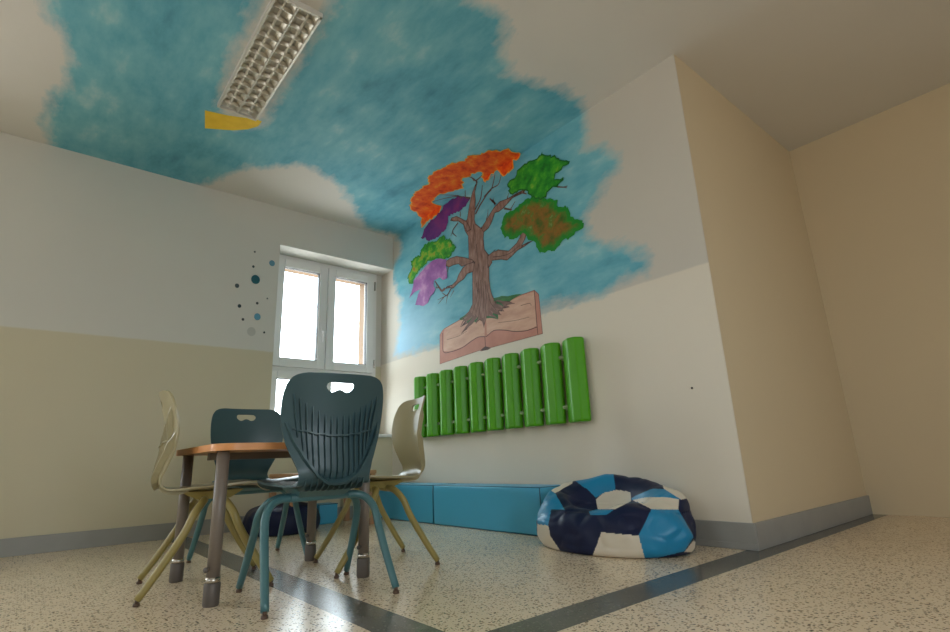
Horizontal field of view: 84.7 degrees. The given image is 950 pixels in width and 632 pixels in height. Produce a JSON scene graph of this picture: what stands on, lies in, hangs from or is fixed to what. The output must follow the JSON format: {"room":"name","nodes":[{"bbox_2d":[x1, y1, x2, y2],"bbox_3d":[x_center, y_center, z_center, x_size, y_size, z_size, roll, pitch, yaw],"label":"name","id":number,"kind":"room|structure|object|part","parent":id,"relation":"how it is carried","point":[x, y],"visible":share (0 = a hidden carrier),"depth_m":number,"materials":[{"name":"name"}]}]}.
{"room":"school reading corner","nodes":[
{"label":"school reading corner","id":0,"kind":"room"},
{"bbox_2d":[0,132,392,538],"bbox_3d":[-3.326,0.141,3.666,6.070,2.885,0.420,10,-20,-38],"label":"wall","id":1,"kind":"structure","parent":0,"point":[118,290],"depth_m":3.95,"materials":[{"name":"paint"}]},
{"bbox_2d":[0,506,352,557],"bbox_3d":[-2.407,1.560,3.725,4.156,0.110,0.014,10,-20,-38],"label":"baseboard","id":2,"kind":"structure","parent":1,"relation":"attached to","point":[17,546],"depth_m":3.55,"materials":[{"name":"grey paint"}]},
{"bbox_2d":[247,327,255,335],"bbox_3d":[-1.958,0.137,4.561,0.072,0.081,0.001,10,-20,-38],"label":"dot","id":3,"kind":"object","parent":1,"relation":"attached to","point":[251,331],"visible":1,"depth_m":4.56,"materials":[{"name":"paint"}]},
{"bbox_2d":[251,275,259,283],"bbox_3d":[-1.976,-0.329,4.689,0.076,0.085,0.001,10,-20,-38],"label":"dot","id":4,"kind":"object","parent":1,"relation":"attached to","point":[255,279],"visible":1,"depth_m":4.69,"materials":[{"name":"paint"}]},
{"bbox_2d":[254,313,260,319],"bbox_3d":[-1.932,0.006,4.624,0.056,0.063,0.001,10,-20,-38],"label":"dot","id":5,"kind":"object","parent":1,"relation":"attached to","point":[257,316],"visible":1,"depth_m":4.62,"materials":[{"name":"paint"}]},
{"bbox_2d":[270,254,376,410],"bbox_3d":[-1.505,0.317,5.209,1.155,1.780,0.145,10,-20,-38],"label":"window","id":6,"kind":"structure","parent":1,"relation":"in","point":[284,368],"depth_m":5.26,"materials":[{"name":"white plastic"}]},
{"bbox_3d":[-1.697,0.816,4.908,0.530,0.575,0.072,10,-20,-38],"label":"sash","id":7,"kind":"part","parent":6,"relation":"part of","materials":[{"name":"white plastic"}]},
{"bbox_3d":[-1.730,-0.018,5.137,0.530,1.072,0.072,10,-20,-38],"label":"sash","id":8,"kind":"part","parent":6,"relation":"part of","materials":[{"name":"white plastic"}]},
{"bbox_3d":[-1.511,0.185,5.181,0.024,0.160,0.050,10,-20,-38],"label":"handle","id":9,"kind":"part","parent":6,"relation":"part of","materials":[{"name":"white plastic"}]},
{"bbox_3d":[-1.284,0.890,5.242,0.530,0.575,0.072,10,-20,-38],"label":"sash","id":10,"kind":"part","parent":6,"relation":"part of","materials":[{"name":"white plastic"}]},
{"bbox_3d":[-1.317,0.056,5.470,0.530,1.072,0.072,10,-20,-38],"label":"sash","id":11,"kind":"part","parent":6,"relation":"part of","materials":[{"name":"white plastic"}]},
{"bbox_2d":[285,269,364,363],"bbox_3d":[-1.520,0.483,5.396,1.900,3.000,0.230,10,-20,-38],"label":"trim","id":12,"kind":"structure","parent":1,"relation":"attached to","point":[361,286],"depth_m":5.79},
{"bbox_2d":[378,434,391,436],"bbox_3d":[-1.382,1.133,4.893,1.268,0.030,0.310,10,-20,-38],"label":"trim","id":13,"kind":"structure","parent":1,"relation":"attached to","point":[380,435],"depth_m":5.11,"materials":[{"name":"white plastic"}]},
{"bbox_2d":[0,514,949,631],"bbox_3d":[-0.044,0.825,0.996,8.200,0.100,8.300,10,-20,-38],"label":"floor","id":14,"kind":"structure","parent":0,"point":[873,572],"depth_m":2.01,"materials":[{"name":"stone"}]},
{"bbox_2d":[132,390,273,606],"bbox_3d":[-1.190,0.768,2.357,0.501,0.819,0.503,7,-18,-30],"label":"chair","id":15,"kind":"object","parent":14,"relation":"on","point":[200,493],"visible":0.89,"depth_m":2.19,"materials":[{"name":"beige plastic"}]},
{"bbox_3d":[-1.389,1.016,2.410,0.262,0.360,0.089,-2,-15,-1],"label":"leg","id":16,"kind":"part","parent":15,"relation":"part of","materials":[{"name":"yellow metal"}]},
{"bbox_3d":[-1.373,0.548,2.311,0.094,0.406,0.413,7,-18,-30],"label":"backrest","id":17,"kind":"part","parent":15,"relation":"part of","materials":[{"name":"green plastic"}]},
{"bbox_3d":[-1.339,0.605,2.314,0.148,0.362,0.384,7,-18,-30],"label":"rib panel","id":18,"kind":"part","parent":15,"relation":"part of","materials":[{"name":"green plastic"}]},
{"bbox_3d":[-1.205,0.918,2.082,0.230,0.360,0.137,7,-18,-30],"label":"leg","id":19,"kind":"part","parent":15,"relation":"part of","materials":[{"name":"yellow metal"}]},
{"bbox_3d":[-1.180,0.776,2.361,0.446,0.055,0.416,7,-18,-30],"label":"seat","id":20,"kind":"part","parent":15,"relation":"part of","materials":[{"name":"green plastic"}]},
{"bbox_3d":[-1.177,1.038,2.523,0.082,0.360,0.256,-12,-18,31],"label":"leg","id":21,"kind":"part","parent":15,"relation":"part of","materials":[{"name":"metal"}]},
{"bbox_3d":[-0.977,0.941,2.198,0.256,0.360,0.082,-1,-15,-4],"label":"leg","id":22,"kind":"part","parent":15,"relation":"part of","materials":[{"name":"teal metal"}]},
{"bbox_2d":[186,408,305,562],"bbox_3d":[-1.224,0.911,2.887,0.503,0.826,0.501,10,-20,-38],"label":"chair","id":23,"kind":"object","parent":14,"relation":"on","point":[225,425],"visible":0.47,"depth_m":3.06,"materials":[{"name":"teal plastic"}]},
{"bbox_3d":[-1.450,1.120,2.789,0.262,0.363,0.089,-8,-16,19],"label":"leg","id":24,"kind":"part","parent":23,"relation":"part of","materials":[{"name":"teal metal"}]},
{"bbox_3d":[-1.362,0.756,3.092,0.413,0.410,0.094,10,-20,-38],"label":"backrest","id":25,"kind":"part","parent":23,"relation":"part of","materials":[{"name":"teal plastic"}]},
{"bbox_3d":[-1.217,0.915,2.877,0.416,0.056,0.446,10,-20,-38],"label":"seat","id":26,"kind":"part","parent":23,"relation":"part of","materials":[{"name":"teal plastic"}]},
{"bbox_3d":[-1.133,1.178,3.045,0.089,0.363,0.262,0,-16,-10],"label":"leg","id":27,"kind":"part","parent":23,"relation":"part of","materials":[{"name":"metal"}]},
{"bbox_3d":[-0.987,1.121,2.861,0.256,0.363,0.082,-9,-17,22],"label":"leg","id":28,"kind":"part","parent":23,"relation":"part of","materials":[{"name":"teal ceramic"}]},
{"bbox_2d":[169,442,369,607],"bbox_3d":[-0.941,0.893,2.391,0.702,0.576,0.780,10,-20,-38],"label":"table","id":29,"kind":"object","parent":14,"relation":"on","point":[222,453],"visible":0.84,"depth_m":2.27,"materials":[{"name":"brown wood"}]},
{"bbox_2d":[169,562,184,582],"bbox_3d":[-1.347,1.157,2.352,0.057,0.078,0.057,10,-20,-38],"label":"table foot","id":30,"kind":"object","parent":29,"relation":"on","point":[176,572],"depth_m":2.33,"materials":[{"name":"grey plastic"}]},
{"bbox_3d":[-1.358,0.894,2.424,0.047,0.474,0.047,10,-20,-38],"label":"leg","id":31,"kind":"part","parent":29,"relation":"part of","materials":[{"name":"grey metal"}]},
{"bbox_2d":[202,582,220,607],"bbox_3d":[-0.967,1.021,1.911,0.057,0.078,0.057,10,-20,-38],"label":"table foot","id":32,"kind":"object","parent":29,"relation":"on","point":[211,590],"depth_m":1.89,"materials":[{"name":"grey plastic"}]},
{"bbox_3d":[-0.978,0.758,1.984,0.047,0.474,0.047,10,-20,-38],"label":"leg","id":33,"kind":"part","parent":29,"relation":"part of","materials":[{"name":"grey metal"}]},
{"bbox_3d":[-0.951,0.656,2.456,0.560,0.030,0.040,10,-20,-38],"label":"under frame","id":34,"kind":"part","parent":29,"relation":"part of","materials":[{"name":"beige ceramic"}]},
{"bbox_2d":[304,544,315,561],"bbox_3d":[-0.867,1.244,2.740,0.057,0.078,0.057,10,-20,-38],"label":"table foot","id":35,"kind":"object","parent":29,"relation":"on","point":[310,549],"depth_m":2.72,"materials":[{"name":"grey plastic"}]},
{"bbox_3d":[-0.877,0.981,2.812,0.047,0.474,0.047,10,-20,-38],"label":"leg","id":36,"kind":"part","parent":29,"relation":"part of","materials":[{"name":"grey metal"}]},
{"bbox_2d":[357,557,369,577],"bbox_3d":[-0.492,1.107,2.294,0.057,0.078,0.057,10,-20,-38],"label":"table foot","id":37,"kind":"object","parent":29,"relation":"on","point":[363,563],"depth_m":2.27,"materials":[{"name":"grey plastic"}]},
{"bbox_3d":[-0.503,0.844,2.366,0.047,0.474,0.047,10,-20,-38],"label":"leg","id":38,"kind":"part","parent":29,"relation":"part of","materials":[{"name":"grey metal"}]},
{"bbox_2d":[242,502,319,536],"bbox_3d":[-1.480,1.547,4.004,0.553,0.210,0.567,10,-20,-38],"label":"floor cushion","id":39,"kind":"object","parent":14,"relation":"on","point":[290,528],"visible":0.34,"depth_m":3.79,"materials":[{"name":"blue plastic"}]},
{"bbox_2d":[236,372,398,619],"bbox_3d":[-0.646,0.683,2.141,0.503,0.826,0.501,8,-18,-34],"label":"chair","id":40,"kind":"object","parent":14,"relation":"on","point":[330,438],"visible":1,"depth_m":2.02,"materials":[{"name":"teal plastic"}]},
{"bbox_3d":[-0.869,0.900,2.071,0.256,0.363,0.082,-10,-17,27],"label":"leg","id":41,"kind":"part","parent":40,"relation":"part of","materials":[{"name":"teal metal"}]},
{"bbox_3d":[-0.740,0.841,1.875,0.089,0.363,0.262,-1,-15,-5],"label":"leg","id":42,"kind":"part","parent":40,"relation":"part of","materials":[{"name":"teal metal"}]},
{"bbox_3d":[-0.652,0.692,2.148,0.416,0.056,0.446,8,-18,-34],"label":"seat","id":43,"kind":"part","parent":40,"relation":"part of","materials":[{"name":"teal plastic"}]},
{"bbox_3d":[-0.558,0.495,2.050,0.384,0.365,0.148,8,-18,-34],"label":"rib panel","id":44,"kind":"part","parent":40,"relation":"part of","materials":[{"name":"teal plastic"}]},
{"bbox_3d":[-0.540,0.433,2.035,0.413,0.410,0.094,8,-18,-34],"label":"backrest","id":45,"kind":"part","parent":40,"relation":"part of","materials":[{"name":"teal plastic"}]},
{"bbox_3d":[-0.544,0.946,2.288,0.082,0.363,0.256,0,-15,-8],"label":"leg","id":46,"kind":"part","parent":40,"relation":"part of","materials":[{"name":"teal metal"}]},
{"bbox_3d":[-0.401,0.890,2.102,0.262,0.363,0.089,-9,-17,24],"label":"leg","id":47,"kind":"part","parent":40,"relation":"part of","materials":[{"name":"teal metal"}]},
{"bbox_2d":[269,470,376,524],"bbox_3d":[-1.249,1.498,4.265,0.715,0.425,0.500,10,-20,-38],"label":"wooden table","id":48,"kind":"object","parent":14,"relation":"on","point":[372,472],"visible":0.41,"depth_m":4.24,"materials":[{"name":"brown wood"}]},
{"bbox_3d":[-1.644,1.518,4.223,0.044,0.395,0.044,10,-20,-38],"label":"leg","id":49,"kind":"part","parent":48,"relation":"part of","materials":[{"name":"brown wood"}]},
{"bbox_3d":[-1.139,1.609,4.630,0.044,0.395,0.044,10,-20,-38],"label":"leg","id":50,"kind":"part","parent":48,"relation":"part of","materials":[{"name":"brown wood"}]},
{"bbox_3d":[-0.853,1.507,4.298,0.044,0.395,0.044,10,-20,-38],"label":"leg","id":51,"kind":"part","parent":48,"relation":"part of","materials":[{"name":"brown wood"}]},
{"bbox_2d":[317,502,337,524],"bbox_3d":[-1.304,1.696,4.481,0.178,0.162,0.202,10,-20,-38],"label":"foam block","id":52,"kind":"object","parent":14,"relation":"on","point":[327,510],"visible":0.59,"depth_m":4.41,"materials":[{"name":"blue leather"}]},
{"bbox_2d":[313,395,439,578],"bbox_3d":[-0.516,0.832,2.689,0.501,0.819,0.503,6,-17,-27],"label":"chair","id":53,"kind":"object","parent":14,"relation":"on","point":[407,439],"visible":0.77,"depth_m":2.75,"materials":[{"name":"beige plastic"}]},
{"bbox_3d":[-0.706,1.080,2.743,0.256,0.360,0.082,-2,-15,-1],"label":"leg","id":54,"kind":"part","parent":53,"relation":"part of","materials":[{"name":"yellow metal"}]},
{"bbox_3d":[-0.524,0.980,2.409,0.082,0.360,0.256,-13,-18,33],"label":"leg","id":55,"kind":"part","parent":53,"relation":"part of","materials":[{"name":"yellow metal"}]},
{"bbox_3d":[-0.497,1.103,2.861,0.089,0.360,0.262,-12,-18,31],"label":"leg","id":56,"kind":"part","parent":53,"relation":"part of","materials":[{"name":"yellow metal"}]},
{"bbox_3d":[-0.525,0.837,2.682,0.446,0.055,0.416,6,-17,-27],"label":"seat","id":57,"kind":"part","parent":53,"relation":"part of","materials":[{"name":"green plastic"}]},
{"bbox_3d":[-0.344,0.650,2.836,0.094,0.406,0.413,6,-17,-27],"label":"backrest","id":58,"kind":"part","parent":53,"relation":"part of","materials":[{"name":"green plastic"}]},
{"bbox_3d":[-0.374,0.700,2.805,0.148,0.362,0.384,6,-17,-27],"label":"rib panel","id":59,"kind":"part","parent":53,"relation":"part of","materials":[{"name":"beige plastic"}]},
{"bbox_3d":[-0.307,1.000,2.511,0.262,0.360,0.089,-3,-15,2],"label":"leg","id":60,"kind":"part","parent":53,"relation":"part of","materials":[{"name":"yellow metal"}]},
{"bbox_2d":[379,482,453,523],"bbox_3d":[-0.562,1.620,4.562,0.250,0.294,1.022,10,-20,-38],"label":"foam block","id":61,"kind":"object","parent":14,"relation":"on","point":[419,496],"visible":0.48,"depth_m":4.33,"materials":[{"name":"blue plastic"}]},
{"bbox_2d":[433,483,559,535],"bbox_3d":[0.139,1.367,3.745,0.254,0.294,1.162,10,-20,-38],"label":"foam block","id":62,"kind":"object","parent":14,"relation":"on","point":[508,508],"visible":0.73,"depth_m":3.59,"materials":[{"name":"blue leather"}]},
{"bbox_2d":[536,474,695,557],"bbox_3d":[0.735,1.057,2.830,0.625,0.362,0.939,10,-20,-38],"label":"beanbag","id":63,"kind":"object","parent":14,"relation":"on","point":[605,515],"visible":1,"depth_m":2.59,"materials":[{"name":"leather"}]},
{"bbox_2d":[0,0,949,225],"bbox_3d":[-0.224,-2.053,1.865,8.200,0.150,8.500,10,-20,-38],"label":"ceiling","id":64,"kind":"structure","parent":0,"point":[805,72],"depth_m":3.27,"materials":[{"name":"paint"}]},
{"bbox_2d":[217,0,322,120],"bbox_3d":[-1.297,-1.545,3.208,0.258,0.036,1.125,10,-20,-38],"label":"recessed light","id":65,"kind":"object","parent":64,"relation":"in","point":[285,27],"visible":1,"depth_m":3.13,"materials":[{"name":"white metal"}]},
{"bbox_3d":[-1.650,-1.441,3.525,0.113,0.022,0.024,10,-20,-38],"label":"louvre blade","id":66,"kind":"part","parent":65,"relation":"part of","materials":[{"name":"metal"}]},
{"bbox_3d":[-1.599,-1.459,3.465,0.113,0.022,0.024,10,-20,-38],"label":"louvre blade","id":67,"kind":"part","parent":65,"relation":"part of","materials":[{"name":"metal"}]},
{"bbox_3d":[-1.548,-1.477,3.406,0.113,0.022,0.024,10,-20,-38],"label":"louvre blade","id":68,"kind":"part","parent":65,"relation":"part of","materials":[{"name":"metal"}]},
{"bbox_3d":[-1.496,-1.496,3.347,0.113,0.022,0.024,10,-20,-38],"label":"louvre blade","id":69,"kind":"part","parent":65,"relation":"part of","materials":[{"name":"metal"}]},
{"bbox_3d":[-1.445,-1.514,3.288,0.113,0.022,0.024,10,-20,-38],"label":"louvre blade","id":70,"kind":"part","parent":65,"relation":"part of","materials":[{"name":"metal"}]},
{"bbox_3d":[-1.556,-1.424,3.600,0.113,0.022,0.024,10,-20,-38],"label":"louvre blade","id":71,"kind":"part","parent":65,"relation":"part of","materials":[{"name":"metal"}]},
{"bbox_3d":[-1.394,-1.532,3.228,0.113,0.022,0.024,10,-20,-38],"label":"louvre blade","id":72,"kind":"part","parent":65,"relation":"part of","materials":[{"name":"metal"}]},
{"bbox_3d":[-1.505,-1.442,3.541,0.113,0.022,0.024,10,-20,-38],"label":"louvre blade","id":73,"kind":"part","parent":65,"relation":"part of","materials":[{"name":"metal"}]},
{"bbox_3d":[-1.343,-1.550,3.169,0.113,0.022,0.024,10,-20,-38],"label":"louvre blade","id":74,"kind":"part","parent":65,"relation":"part of","materials":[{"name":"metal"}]},
{"bbox_3d":[-1.454,-1.460,3.481,0.113,0.022,0.024,10,-20,-38],"label":"louvre blade","id":75,"kind":"part","parent":65,"relation":"part of","materials":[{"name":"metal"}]},
{"bbox_3d":[-1.292,-1.569,3.110,0.113,0.022,0.024,10,-20,-38],"label":"louvre blade","id":76,"kind":"part","parent":65,"relation":"part of","materials":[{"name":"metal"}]},
{"bbox_3d":[-1.403,-1.479,3.422,0.113,0.022,0.024,10,-20,-38],"label":"louvre blade","id":77,"kind":"part","parent":65,"relation":"part of","materials":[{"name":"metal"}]},
{"bbox_3d":[-1.241,-1.587,3.051,0.113,0.022,0.024,10,-20,-38],"label":"louvre blade","id":78,"kind":"part","parent":65,"relation":"part of","materials":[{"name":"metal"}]},
{"bbox_3d":[-1.352,-1.497,3.363,0.113,0.022,0.024,10,-20,-38],"label":"louvre blade","id":79,"kind":"part","parent":65,"relation":"part of","materials":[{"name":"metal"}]},
{"bbox_3d":[-1.190,-1.605,2.991,0.113,0.022,0.024,10,-20,-38],"label":"louvre blade","id":80,"kind":"part","parent":65,"relation":"part of","materials":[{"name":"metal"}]},
{"bbox_3d":[-1.301,-1.515,3.304,0.113,0.022,0.024,10,-20,-38],"label":"louvre blade","id":81,"kind":"part","parent":65,"relation":"part of","materials":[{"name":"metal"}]},
{"bbox_3d":[-1.139,-1.624,2.932,0.113,0.022,0.024,10,-20,-38],"label":"louvre blade","id":82,"kind":"part","parent":65,"relation":"part of","materials":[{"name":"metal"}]},
{"bbox_3d":[-1.250,-1.534,3.244,0.113,0.022,0.024,10,-20,-38],"label":"louvre blade","id":83,"kind":"part","parent":65,"relation":"part of","materials":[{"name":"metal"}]},
{"bbox_3d":[-1.088,-1.642,2.873,0.113,0.022,0.024,10,-20,-38],"label":"louvre blade","id":84,"kind":"part","parent":65,"relation":"part of","materials":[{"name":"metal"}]},
{"bbox_3d":[-1.199,-1.552,3.185,0.113,0.022,0.024,10,-20,-38],"label":"louvre blade","id":85,"kind":"part","parent":65,"relation":"part of","materials":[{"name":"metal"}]},
{"bbox_3d":[-1.148,-1.570,3.126,0.113,0.022,0.024,10,-20,-38],"label":"louvre blade","id":86,"kind":"part","parent":65,"relation":"part of","materials":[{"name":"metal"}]},
{"bbox_3d":[-1.036,-1.660,2.814,0.113,0.022,0.024,10,-20,-38],"label":"louvre blade","id":87,"kind":"part","parent":65,"relation":"part of","materials":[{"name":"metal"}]},
{"bbox_3d":[-1.097,-1.589,3.067,0.113,0.022,0.024,10,-20,-38],"label":"louvre blade","id":88,"kind":"part","parent":65,"relation":"part of","materials":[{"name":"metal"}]},
{"bbox_3d":[-1.045,-1.607,3.007,0.113,0.022,0.024,10,-20,-38],"label":"louvre blade","id":89,"kind":"part","parent":65,"relation":"part of","materials":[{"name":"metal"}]},
{"bbox_3d":[-0.994,-1.625,2.948,0.113,0.022,0.024,10,-20,-38],"label":"louvre blade","id":90,"kind":"part","parent":65,"relation":"part of","materials":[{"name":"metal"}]},
{"bbox_3d":[-0.943,-1.643,2.889,0.113,0.022,0.024,10,-20,-38],"label":"louvre blade","id":91,"kind":"part","parent":65,"relation":"part of","materials":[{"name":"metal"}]},
{"bbox_2d":[5,0,673,371],"bbox_3d":[-1.076,-0.721,3.356,3.224,1.559,3.289,10,-20,-38],"label":"mural","id":92,"kind":"object","parent":64,"relation":"attached to","point":[495,174],"visible":0.99,"depth_m":3.69,"materials":[{"name":"blue paint"}]},
{"bbox_3d":[0.213,-0.149,4.216,0.001,0.041,0.184,10,-20,-38],"label":"grass blade","id":93,"kind":"part","parent":92,"relation":"part of","materials":[{"name":"green paint"}]},
{"bbox_2d":[380,54,752,522],"bbox_3d":[0.208,0.198,4.395,0.300,2.885,3.813,10,-20,-38],"label":"wall","id":94,"kind":"structure","parent":0,"point":[643,362],"depth_m":3.20,"materials":[{"name":"paint"}]},
{"bbox_2d":[414,337,590,437],"bbox_3d":[0.073,0.633,4.139,0.104,0.553,2.033,10,-20,-38],"label":"radiator","id":95,"kind":"object","parent":94,"relation":"attached to","point":[438,419],"visible":0.95,"depth_m":3.88,"materials":[{"name":"green metal"}]},
{"bbox_2d":[694,519,759,550],"bbox_3d":[0.278,1.456,3.770,0.018,0.125,3.410,10,-20,-38],"label":"baseboard","id":96,"kind":"structure","parent":94,"relation":"attached to","point":[722,534],"depth_m":2.62,"materials":[{"name":"grey paint"}]},
{"bbox_2d":[674,54,865,522],"bbox_3d":[1.970,-0.094,3.589,1.927,2.885,0.256,10,-20,-38],"label":"wall","id":97,"kind":"structure","parent":0,"point":[797,444],"depth_m":3.32,"materials":[{"name":"beige paint"}]},
{"bbox_2d":[755,495,872,550],"bbox_3d":[2.070,1.198,3.092,1.830,0.125,0.014,10,-20,-38],"label":"baseboard","id":98,"kind":"structure","parent":97,"relation":"attached to","point":[776,531],"depth_m":2.93,"materials":[{"name":"grey paint"}]},
{"bbox_2d":[789,83,949,516],"bbox_3d":[4.075,-0.458,2.571,0.150,2.885,4.600,10,-20,-38],"label":"wall","id":99,"kind":"structure","parent":0,"point":[874,191],"depth_m":3.72,"materials":[{"name":"beige paint"}]}
]}

